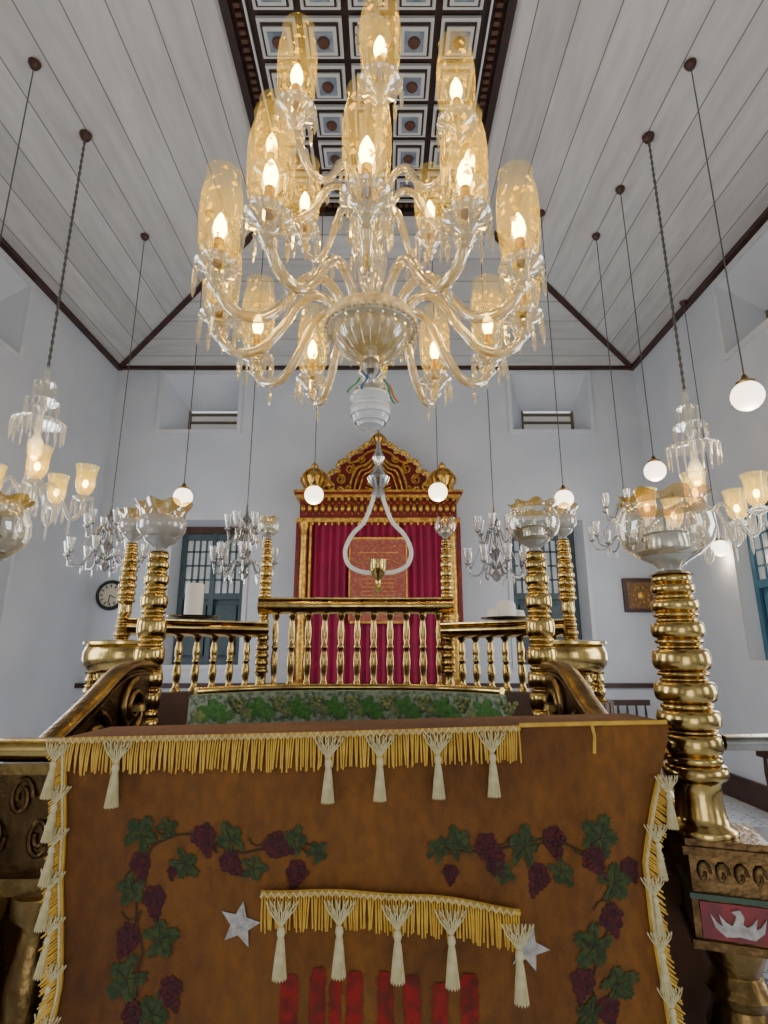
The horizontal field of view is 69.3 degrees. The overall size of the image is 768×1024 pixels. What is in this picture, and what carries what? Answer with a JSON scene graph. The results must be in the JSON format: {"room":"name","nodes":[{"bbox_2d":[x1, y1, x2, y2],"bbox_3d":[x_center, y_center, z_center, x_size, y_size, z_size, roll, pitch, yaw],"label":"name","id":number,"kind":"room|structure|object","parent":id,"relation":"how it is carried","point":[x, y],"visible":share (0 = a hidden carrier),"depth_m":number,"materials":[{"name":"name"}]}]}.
{"room":"house of worship","nodes":[
{"label":"house of worship","id":0,"kind":"room"},
{"bbox_2d":[0,247,117,736],"bbox_3d":[-4.210,-0.725,2.757,0.001,5.940,11.000,0,-14,0],"label":"wall","id":1,"kind":"structure","parent":0,"point":[41,647],"depth_m":6.98,"materials":[{"name":"paint"}]},
{"bbox_2d":[0,502,20,644],"bbox_3d":[-4.298,0.615,5.567,0.196,1.820,1.420,0,-14,0],"label":"window","id":2,"kind":"structure","parent":1,"relation":"in","point":[8,542],"depth_m":6.27,"materials":[{"name":"paint"}]},
{"bbox_2d":[0,248,34,360],"bbox_3d":[-4.460,-2.399,5.880,0.560,1.020,1.370,0,-14,0],"label":"window","id":3,"kind":"structure","parent":1,"relation":"in","point":[17,289],"depth_m":6.45,"materials":[{"name":"paint"}]},
{"bbox_2d":[0,237,121,370],"bbox_3d":[-4.180,-3.606,3.476,0.078,0.078,11.000,0,-14,0],"label":"trim","id":4,"kind":"structure","parent":1,"relation":"attached to","point":[4,244],"depth_m":7.01,"materials":[{"name":"brown wood"}]},
{"bbox_2d":[78,370,661,682],"bbox_3d":[-0.130,0.606,8.094,8.160,5.940,0.001,0,-14,0],"label":"wall","id":5,"kind":"structure","parent":0,"point":[525,467],"depth_m":8.42,"materials":[{"name":"paint"}]},
{"bbox_2d":[95,580,119,609],"bbox_3d":[-3.893,1.184,7.919,0.430,0.430,0.060,0,-14,0],"label":"wall clock","id":6,"kind":"object","parent":5,"relation":"attached to","point":[106,597],"visible":0.8,"depth_m":7.91,"materials":[{"name":"black"}]},
{"bbox_2d":[155,371,244,433],"bbox_3d":[-2.857,-1.653,8.915,1.307,1.050,0.560,0,-14,0],"label":"window","id":7,"kind":"structure","parent":5,"relation":"in","point":[212,390],"depth_m":8.87,"materials":[{"name":"paint"}]},
{"bbox_2d":[162,516,250,669],"bbox_3d":[-2.558,1.163,8.135,1.195,2.186,0.392,0,-14,0],"label":"window","id":8,"kind":"structure","parent":5,"relation":"in","point":[189,558],"depth_m":8.24,"materials":[{"name":"paint"}]},
{"bbox_2d":[74,683,662,775],"bbox_3d":[-0.130,2.911,7.473,8.160,1.167,0.090,0,-14,0],"label":"baseboard","id":9,"kind":"structure","parent":5,"relation":"attached to","point":[614,691],"depth_m":7.57,"materials":[{"name":"paint"}]},
{"bbox_2d":[121,365,630,369],"bbox_3d":[-0.130,-2.283,8.783,8.160,0.057,0.057,0,-14,0],"label":"trim","id":10,"kind":"structure","parent":5,"relation":"attached to","point":[131,367],"depth_m":8.76,"materials":[{"name":"brown wood"}]},
{"bbox_2d":[506,371,595,433],"bbox_3d":[2.584,-1.653,8.915,1.322,1.050,0.560,0,-14,0],"label":"window","id":11,"kind":"structure","parent":5,"relation":"in","point":[526,390],"depth_m":8.88,"materials":[{"name":"paint"}]},
{"bbox_2d":[505,516,596,669],"bbox_3d":[2.386,1.163,8.135,1.195,2.186,0.392,0,-14,0],"label":"window","id":12,"kind":"structure","parent":5,"relation":"in","point":[584,613],"depth_m":8.21,"materials":[{"name":"paint"}]},
{"bbox_2d":[587,493,644,555],"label":"chandelier","id":13,"kind":"object","parent":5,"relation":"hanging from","point":[627,527],"depth_m":5.65,"materials":[{"name":"clear glass"}]},
{"bbox_2d":[621,578,655,611],"bbox_3d":[3.666,1.185,7.924,0.500,0.480,0.050,0,-14,0],"label":"framed picture","id":14,"kind":"object","parent":5,"relation":"attached to","point":[637,596],"visible":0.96,"depth_m":7.92,"materials":[{"name":"brown wood"}]},
{"bbox_2d":[0,0,767,364],"bbox_3d":[-0.130,-3.994,3.572,8.160,0.800,11.000,0,-14,0],"label":"ceiling","id":15,"kind":"structure","parent":0,"point":[155,86],"depth_m":5.55,"materials":[{"name":"white wood"}]},
{"bbox_2d":[0,57,41,241],"bbox_3d":[-2.877,-2.203,4.208,0.210,3.092,0.210,0,-14,0],"label":"globe pendant","id":16,"kind":"object","parent":15,"relation":"hanging from","point":[35,65],"visible":1,"depth_m":4.45,"materials":[{"name":"white"}]},
{"bbox_2d":[0,129,93,540],"bbox_3d":[-2.813,-1.669,4.800,0.922,3.880,0.894,0,-14,0],"label":"crystal chandelier","id":17,"kind":"object","parent":15,"relation":"hanging from","point":[41,423],"visible":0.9,"depth_m":4.57,"materials":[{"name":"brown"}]},
{"bbox_2d":[63,233,148,573],"bbox_3d":[-2.802,-1.306,6.035,0.748,3.989,0.748,-3,-14,11],"label":"chandelier","id":18,"kind":"object","parent":15,"relation":"hanging from","point":[106,547],"visible":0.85,"depth_m":5.62,"materials":[{"name":"clear glass"}]},
{"bbox_2d":[173,208,212,502],"bbox_3d":[-2.026,-1.770,6.006,0.190,3.526,0.190,0,-14,0],"label":"globe pendant","id":19,"kind":"object","parent":15,"relation":"hanging from","point":[182,493],"visible":0.72,"depth_m":5.66,"materials":[{"name":"white glass"}]},
{"bbox_2d":[120,214,275,366],"bbox_3d":[-2.755,-2.944,7.742,3.785,0.842,0.071,-11,-18,38],"label":"trim","id":20,"kind":"structure","parent":15,"relation":"attached to","point":[249,237],"depth_m":7.80,"materials":[{"name":"brown wood"}]},
{"bbox_2d":[209,223,279,582],"bbox_3d":[-1.268,-1.564,5.543,0.582,4.544,0.582,-3,-14,11],"label":"chandelier","id":21,"kind":"object","parent":15,"relation":"hanging from","point":[244,551],"visible":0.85,"depth_m":5.05,"materials":[{"name":"clear glass"}]},
{"bbox_2d":[304,208,324,504],"bbox_3d":[-0.732,-1.852,6.233,0.200,3.650,0.200,0,-14,0],"label":"globe pendant","id":22,"kind":"object","parent":15,"relation":"hanging from","point":[313,494],"visible":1,"depth_m":5.78,"materials":[{"name":"white glass"}]},
{"bbox_2d":[218,0,517,215],"bbox_3d":[-0.130,-4.639,2.515,2.411,0.071,8.635,0,-14,0],"label":"trim","id":23,"kind":"structure","parent":15,"relation":"attached to","point":[224,5],"depth_m":5.19,"materials":[{"name":"brown"}]},
{"bbox_2d":[191,0,546,432],"bbox_3d":[-0.057,-2.403,2.764,1.470,4.259,1.479,0,-14,0],"label":"crystal chandelier","id":24,"kind":"object","parent":15,"relation":"hanging from","point":[371,323],"visible":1,"depth_m":2.24,"materials":[{"name":"clear glass"}]},
{"bbox_2d":[212,236,223,267],"bbox_3d":[-0.618,-0.968,2.071,0.036,0.110,0.036,8,-16,-29],"label":"bulb socket","id":25,"kind":"object","parent":24,"relation":"attached to","point":[217,263],"depth_m":2.06,"materials":[{"name":"gold metal"}]},
{"bbox_2d":[215,291,224,318],"bbox_3d":[-0.705,-0.889,2.386,0.036,0.110,0.036,0,-14,0],"label":"bulb socket","id":26,"kind":"object","parent":24,"relation":"attached to","point":[218,314],"depth_m":2.37,"materials":[{"name":"gold metal"}]},
{"bbox_2d":[253,333,260,356],"bbox_3d":[-0.618,-0.811,2.701,0.036,0.110,0.036,-8,-16,29],"label":"bulb socket","id":27,"kind":"object","parent":24,"relation":"attached to","point":[257,336],"depth_m":2.69,"materials":[{"name":"gold metal"}]},
{"bbox_2d":[263,184,274,219],"bbox_3d":[-0.380,-1.025,1.840,0.036,0.110,0.036,-8,-16,29],"label":"bulb socket","id":28,"kind":"object","parent":24,"relation":"attached to","point":[269,188],"depth_m":1.83,"materials":[{"name":"gold metal"}]},
{"bbox_2d":[267,151,274,162],"bbox_3d":[-0.513,-1.573,2.515,0.036,0.110,0.036,1,-14,-5],"label":"bulb socket","id":29,"kind":"object","parent":24,"relation":"attached to","point":[270,153],"depth_m":2.51,"materials":[{"name":"gold metal"}]},
{"bbox_2d":[291,82,300,112],"bbox_3d":[-0.351,-1.649,2.212,0.036,0.110,0.036,-11,-18,39],"label":"bulb socket","id":30,"kind":"object","parent":24,"relation":"attached to","point":[296,86],"depth_m":2.20,"materials":[{"name":"gold metal"}]},
{"bbox_2d":[300,208,307,231],"bbox_3d":[-0.407,-1.492,2.841,0.036,0.110,0.036,-11,-18,39],"label":"bulb socket","id":31,"kind":"object","parent":24,"relation":"attached to","point":[305,227],"depth_m":2.83,"materials":[{"name":"gold metal"}]},
{"bbox_2d":[308,358,315,379],"bbox_3d":[-0.380,-0.753,2.932,0.036,0.110,0.036,8,-16,-29],"label":"bulb socket","id":32,"kind":"object","parent":24,"relation":"attached to","point":[312,362],"depth_m":2.92,"materials":[{"name":"gold metal"}]},
{"bbox_2d":[361,161,371,198],"bbox_3d":[-0.055,-1.046,1.755,0.036,0.110,0.036,0,-14,0],"label":"bulb socket","id":33,"kind":"object","parent":24,"relation":"attached to","point":[365,173],"depth_m":1.74,"materials":[{"name":"gold metal"}]},
{"bbox_2d":[375,55,384,85],"bbox_3d":[-0.015,-1.674,2.110,0.036,0.110,0.036,1,-14,-5],"label":"bulb socket","id":34,"kind":"object","parent":24,"relation":"attached to","point":[379,61],"depth_m":2.10,"materials":[{"name":"gold metal"}]},
{"bbox_2d":[427,217,433,239],"bbox_3d":[0.241,-1.478,2.896,0.036,0.110,0.036,-11,-18,39],"label":"bulb socket","id":35,"kind":"object","parent":24,"relation":"attached to","point":[430,219],"depth_m":2.88,"materials":[{"name":"gold metal"}]},
{"bbox_2d":[432,358,438,379],"bbox_3d":[0.270,-0.753,2.932,0.036,0.110,0.036,-8,-16,29],"label":"bulb socket","id":36,"kind":"object","parent":24,"relation":"attached to","point":[434,360],"depth_m":2.92,"materials":[{"name":"gold metal"}]},
{"bbox_2d":[452,96,460,125],"bbox_3d":[0.297,-1.635,2.267,0.036,0.110,0.036,-11,-18,39],"label":"bulb socket","id":37,"kind":"object","parent":24,"relation":"attached to","point":[456,100],"depth_m":2.26,"materials":[{"name":"gold metal"}]},
{"bbox_2d":[460,184,470,219],"bbox_3d":[0.270,-1.025,1.840,0.036,0.110,0.036,8,-16,-29],"label":"bulb socket","id":38,"kind":"object","parent":24,"relation":"attached to","point":[464,188],"depth_m":1.83,"materials":[{"name":"gold metal"}]},
{"bbox_2d":[470,166,474,189],"bbox_3d":[0.403,-1.554,2.593,0.036,0.110,0.036,1,-14,-5],"label":"bulb socket","id":39,"kind":"object","parent":24,"relation":"attached to","point":[472,167],"depth_m":2.58,"materials":[{"name":"gold metal"}]},
{"bbox_2d":[484,333,492,356],"bbox_3d":[0.508,-0.811,2.701,0.036,0.110,0.036,8,-16,-29],"label":"bulb socket","id":40,"kind":"object","parent":24,"relation":"attached to","point":[487,336],"depth_m":2.69,"materials":[{"name":"gold metal"}]},
{"bbox_2d":[515,236,525,267],"bbox_3d":[0.508,-0.968,2.071,0.036,0.110,0.036,-8,-16,29],"label":"bulb socket","id":41,"kind":"object","parent":24,"relation":"attached to","point":[519,240],"depth_m":2.06,"materials":[{"name":"gold metal"}]},
{"bbox_2d":[518,293,527,318],"bbox_3d":[0.595,-0.889,2.386,0.036,0.110,0.036,0,-14,0],"label":"bulb socket","id":42,"kind":"object","parent":24,"relation":"attached to","point":[523,314],"depth_m":2.37,"materials":[{"name":"gold metal"}]},
{"bbox_2d":[343,136,412,593],"bbox_3d":[-0.049,-1.595,5.139,0.571,4.678,0.199,4,-14,-15],"label":"sanctuary lamp","id":43,"kind":"object","parent":15,"relation":"hanging from","point":[378,478],"visible":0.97,"depth_m":4.70,"materials":[{"name":"silver metal"}]},
{"bbox_2d":[429,253,446,501],"bbox_3d":[0.566,-1.868,6.237,0.200,3.618,0.200,0,-14,0],"label":"globe pendant","id":44,"kind":"object","parent":15,"relation":"hanging from","point":[437,490],"visible":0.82,"depth_m":5.77,"materials":[{"name":"white glass"}]},
{"bbox_2d":[463,165,528,586],"bbox_3d":[1.015,-1.555,5.541,0.582,4.562,0.582,-3,-14,11],"label":"chandelier","id":45,"kind":"object","parent":15,"relation":"hanging from","point":[495,553],"visible":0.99,"depth_m":5.05,"materials":[{"name":"clear glass"}]},
{"bbox_2d":[474,210,631,366],"bbox_3d":[2.495,-2.944,7.742,3.785,0.842,0.071,11,-18,-38],"label":"trim","id":46,"kind":"structure","parent":15,"relation":"attached to","point":[498,238],"depth_m":7.80,"materials":[{"name":"brown wood"}]},
{"bbox_2d":[536,209,573,504],"bbox_3d":[1.812,-1.753,6.003,0.190,3.534,0.190,0,-14,0],"label":"globe pendant","id":47,"kind":"object","parent":15,"relation":"hanging from","point":[563,494],"visible":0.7,"depth_m":5.70,"materials":[{"name":"white glass"}]},
{"bbox_2d":[592,232,629,497],"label":"cord","id":48,"kind":"object","parent":15,"relation":"hanging from","point":[595,236],"depth_m":6.13,"materials":[{"name":"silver metal"}]},
{"bbox_2d":[615,185,665,480],"bbox_3d":[2.493,-1.851,5.481,0.190,3.228,0.190,0,-14,0],"label":"globe pendant","id":49,"kind":"object","parent":15,"relation":"hanging from","point":[655,470],"visible":1,"depth_m":5.13,"materials":[{"name":"white glass"}]},
{"bbox_2d":[637,131,767,563],"bbox_3d":[2.499,-1.570,4.806,0.922,4.093,0.894,0,-14,0],"label":"crystal chandelier","id":50,"kind":"object","parent":15,"relation":"hanging from","point":[700,445],"visible":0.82,"depth_m":4.53,"materials":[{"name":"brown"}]},
{"bbox_2d":[679,300,729,555],"bbox_3d":[3.861,-1.102,6.768,0.190,3.315,0.190,0,-14,0],"label":"globe pendant","id":51,"kind":"object","parent":15,"relation":"hanging from","point":[719,546],"visible":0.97,"depth_m":6.40,"materials":[{"name":"white glass"}]},
{"bbox_2d":[683,57,764,410],"bbox_3d":[2.537,-2.214,4.231,0.210,3.104,0.210,0,-14,0],"label":"globe pendant","id":52,"kind":"object","parent":15,"relation":"hanging from","point":[747,394],"visible":1,"depth_m":3.87,"materials":[{"name":"white glass"}]},
{"bbox_2d":[634,220,767,784],"bbox_3d":[3.950,-0.725,2.757,0.001,5.940,11.000,0,-14,0],"label":"wall","id":53,"kind":"structure","parent":0,"point":[742,702],"depth_m":6.62,"materials":[{"name":"paint"}]},
{"bbox_2d":[629,207,767,370],"bbox_3d":[3.920,-3.606,3.476,0.078,0.078,11.000,0,-14,0],"label":"trim","id":54,"kind":"structure","parent":53,"relation":"attached to","point":[760,221],"depth_m":6.68,"materials":[{"name":"brown wood"}]},
{"bbox_2d":[711,221,767,360],"bbox_3d":[4.200,-2.399,5.880,0.560,1.020,1.370,0,-14,0],"label":"window","id":55,"kind":"structure","parent":53,"relation":"in","point":[747,273],"depth_m":6.39,"materials":[{"name":"paint"}]},
{"bbox_2d":[722,484,767,666],"bbox_3d":[4.037,0.615,5.567,0.196,1.820,1.420,0,-14,0],"label":"window","id":56,"kind":"structure","parent":53,"relation":"in","point":[749,564],"depth_m":6.11,"materials":[{"name":"paint"}]},
{"bbox_2d":[722,773,767,811],"bbox_3d":[3.930,2.024,2.020,0.040,0.250,10.900,0,-14,0],"label":"baseboard","id":57,"kind":"structure","parent":53,"relation":"attached to","point":[753,793],"depth_m":5.98,"materials":[{"name":"brown wood"}]},
{"bbox_2d":[662,777,767,983],"bbox_3d":[-0.130,2.206,2.027,8.160,0.100,11.000,0,-14,0],"label":"floor","id":58,"kind":"structure","parent":0,"point":[737,811],"depth_m":5.59,"materials":[{"name":"ceramic"}]},
{"bbox_2d":[293,432,466,684],"bbox_3d":[-0.080,1.110,7.582,2.470,4.715,0.650,0,-14,0],"label":"torah ark","id":59,"kind":"object","parent":58,"relation":"on","point":[323,528],"visible":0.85,"depth_m":7.66,"materials":[{"name":"red fabric"}]},
{"bbox_2d":[309,524,443,682],"bbox_3d":[-0.080,1.201,7.544,1.900,2.140,0.083,0,-14,0],"label":"curtain","id":60,"kind":"object","parent":59,"relation":"hanging from","point":[329,574],"depth_m":7.56,"materials":[{"name":"red fabric"}]},
{"bbox_2d":[0,482,767,1023],"bbox_3d":[-0.125,0.935,2.023,2.750,2.364,2.181,0,-14,0],"label":"railing","id":61,"kind":"object","parent":58,"relation":"on","point":[715,891],"visible":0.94,"depth_m":1.20,"materials":[{"name":"gold metal"}]},
{"bbox_2d":[0,491,35,561],"bbox_3d":[-0.895,0.049,1.224,0.202,0.182,0.202,0,-14,0],"label":"lamp","id":62,"kind":"object","parent":61,"relation":"attached to","point":[21,501],"depth_m":1.25,"materials":[{"name":"clear glass"}]},
{"bbox_2d":[118,506,142,543],"bbox_3d":[-1.265,0.076,2.815,0.187,0.176,0.187,0,-14,0],"label":"lamp","id":63,"kind":"object","parent":61,"relation":"attached to","point":[127,524],"depth_m":2.76,"materials":[{"name":"clear glass"}]},
{"bbox_2d":[135,495,192,553],"bbox_3d":[-0.900,0.063,2.252,0.238,0.207,0.238,0,-14,0],"label":"lamp","id":64,"kind":"object","parent":61,"relation":"attached to","point":[161,523],"depth_m":2.19,"materials":[{"name":"clear glass"}]},
{"bbox_2d":[165,580,219,618],"bbox_3d":[-0.991,0.456,2.906,0.270,0.200,0.270,0,-14,0],"label":"candle","id":65,"kind":"object","parent":61,"relation":"on","point":[194,595],"visible":0.98,"depth_m":2.87,"materials":[{"name":"white wax"}]},
{"bbox_2d":[258,515,279,539],"bbox_3d":[-0.680,0.098,3.274,0.126,0.134,0.126,0,-14,0],"label":"lamp","id":66,"kind":"object","parent":61,"relation":"attached to","point":[268,533],"depth_m":3.25,"materials":[{"name":"clear glass"}]},
{"bbox_2d":[194,684,504,693],"bbox_3d":[-0.082,0.944,1.393,0.984,0.942,0.840,0,-14,0],"label":"desk","id":67,"kind":"object","parent":61,"relation":"on","point":[268,687],"visible":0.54,"depth_m":1.82,"materials":[{"name":"gold metal"}]},
{"bbox_2d":[187,690,517,724],"bbox_3d":[-0.092,0.609,1.696,0.947,0.110,0.267,0,-14,0],"label":"table cloth","id":68,"kind":"object","parent":67,"relation":"on","point":[280,705],"visible":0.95,"depth_m":1.76,"materials":[{"name":"green fabric"}]},
{"bbox_2d":[33,713,684,1023],"bbox_3d":[-0.043,0.876,0.985,1.154,0.976,0.245,0,-14,0],"label":"table cloth","id":69,"kind":"object","parent":61,"relation":"hanging from","point":[462,870],"visible":1,"depth_m":0.97,"materials":[{"name":"brown fabric"}]},
{"bbox_2d":[435,515,455,539],"bbox_3d":[0.360,0.098,3.274,0.126,0.134,0.126,0,-14,0],"label":"lamp","id":70,"kind":"object","parent":61,"relation":"attached to","point":[445,532],"depth_m":3.25,"materials":[{"name":"clear glass"}]},
{"bbox_2d":[481,600,527,620],"bbox_3d":[0.644,0.520,2.931,0.270,0.100,0.270,0,-14,0],"label":"candle","id":71,"kind":"object","parent":61,"relation":"on","point":[504,610],"visible":0.94,"depth_m":2.89,"materials":[{"name":"white wax"}]},
{"bbox_2d":[507,496,559,553],"bbox_3d":[0.605,0.063,2.252,0.212,0.207,0.212,0,-14,0],"label":"lamp","id":72,"kind":"object","parent":61,"relation":"attached to","point":[534,537],"depth_m":2.21,"materials":[{"name":"clear glass"}]},
{"bbox_2d":[542,502,577,539],"bbox_3d":[0.900,0.056,2.820,0.187,0.176,0.187,0,-14,0],"label":"lamp","id":73,"kind":"object","parent":61,"relation":"attached to","point":[566,512],"depth_m":2.77,"materials":[{"name":"clear glass"}]},
{"bbox_2d":[616,482,717,577],"bbox_3d":[0.620,0.049,1.224,0.202,0.182,0.202,0,-14,0],"label":"lamp","id":74,"kind":"object","parent":61,"relation":"attached to","point":[667,550],"depth_m":1.18,"materials":[{"name":"clear glass"}]},
{"bbox_2d":[612,700,667,782],"bbox_3d":[2.600,2.899,7.017,1.800,0.970,0.460,0,-14,0],"label":"wooden bench","id":75,"kind":"object","parent":58,"relation":"on","point":[617,703],"visible":0.1,"depth_m":7.31,"materials":[{"name":"brown wood"}]},
{"bbox_2d":[753,751,767,841],"bbox_3d":[2.360,1.856,2.835,0.460,0.970,1.800,0,-14,0],"label":"wooden bench","id":76,"kind":"object","parent":58,"relation":"on","point":[763,831],"visible":0.22,"depth_m":3.71,"materials":[{"name":"brown wood"}]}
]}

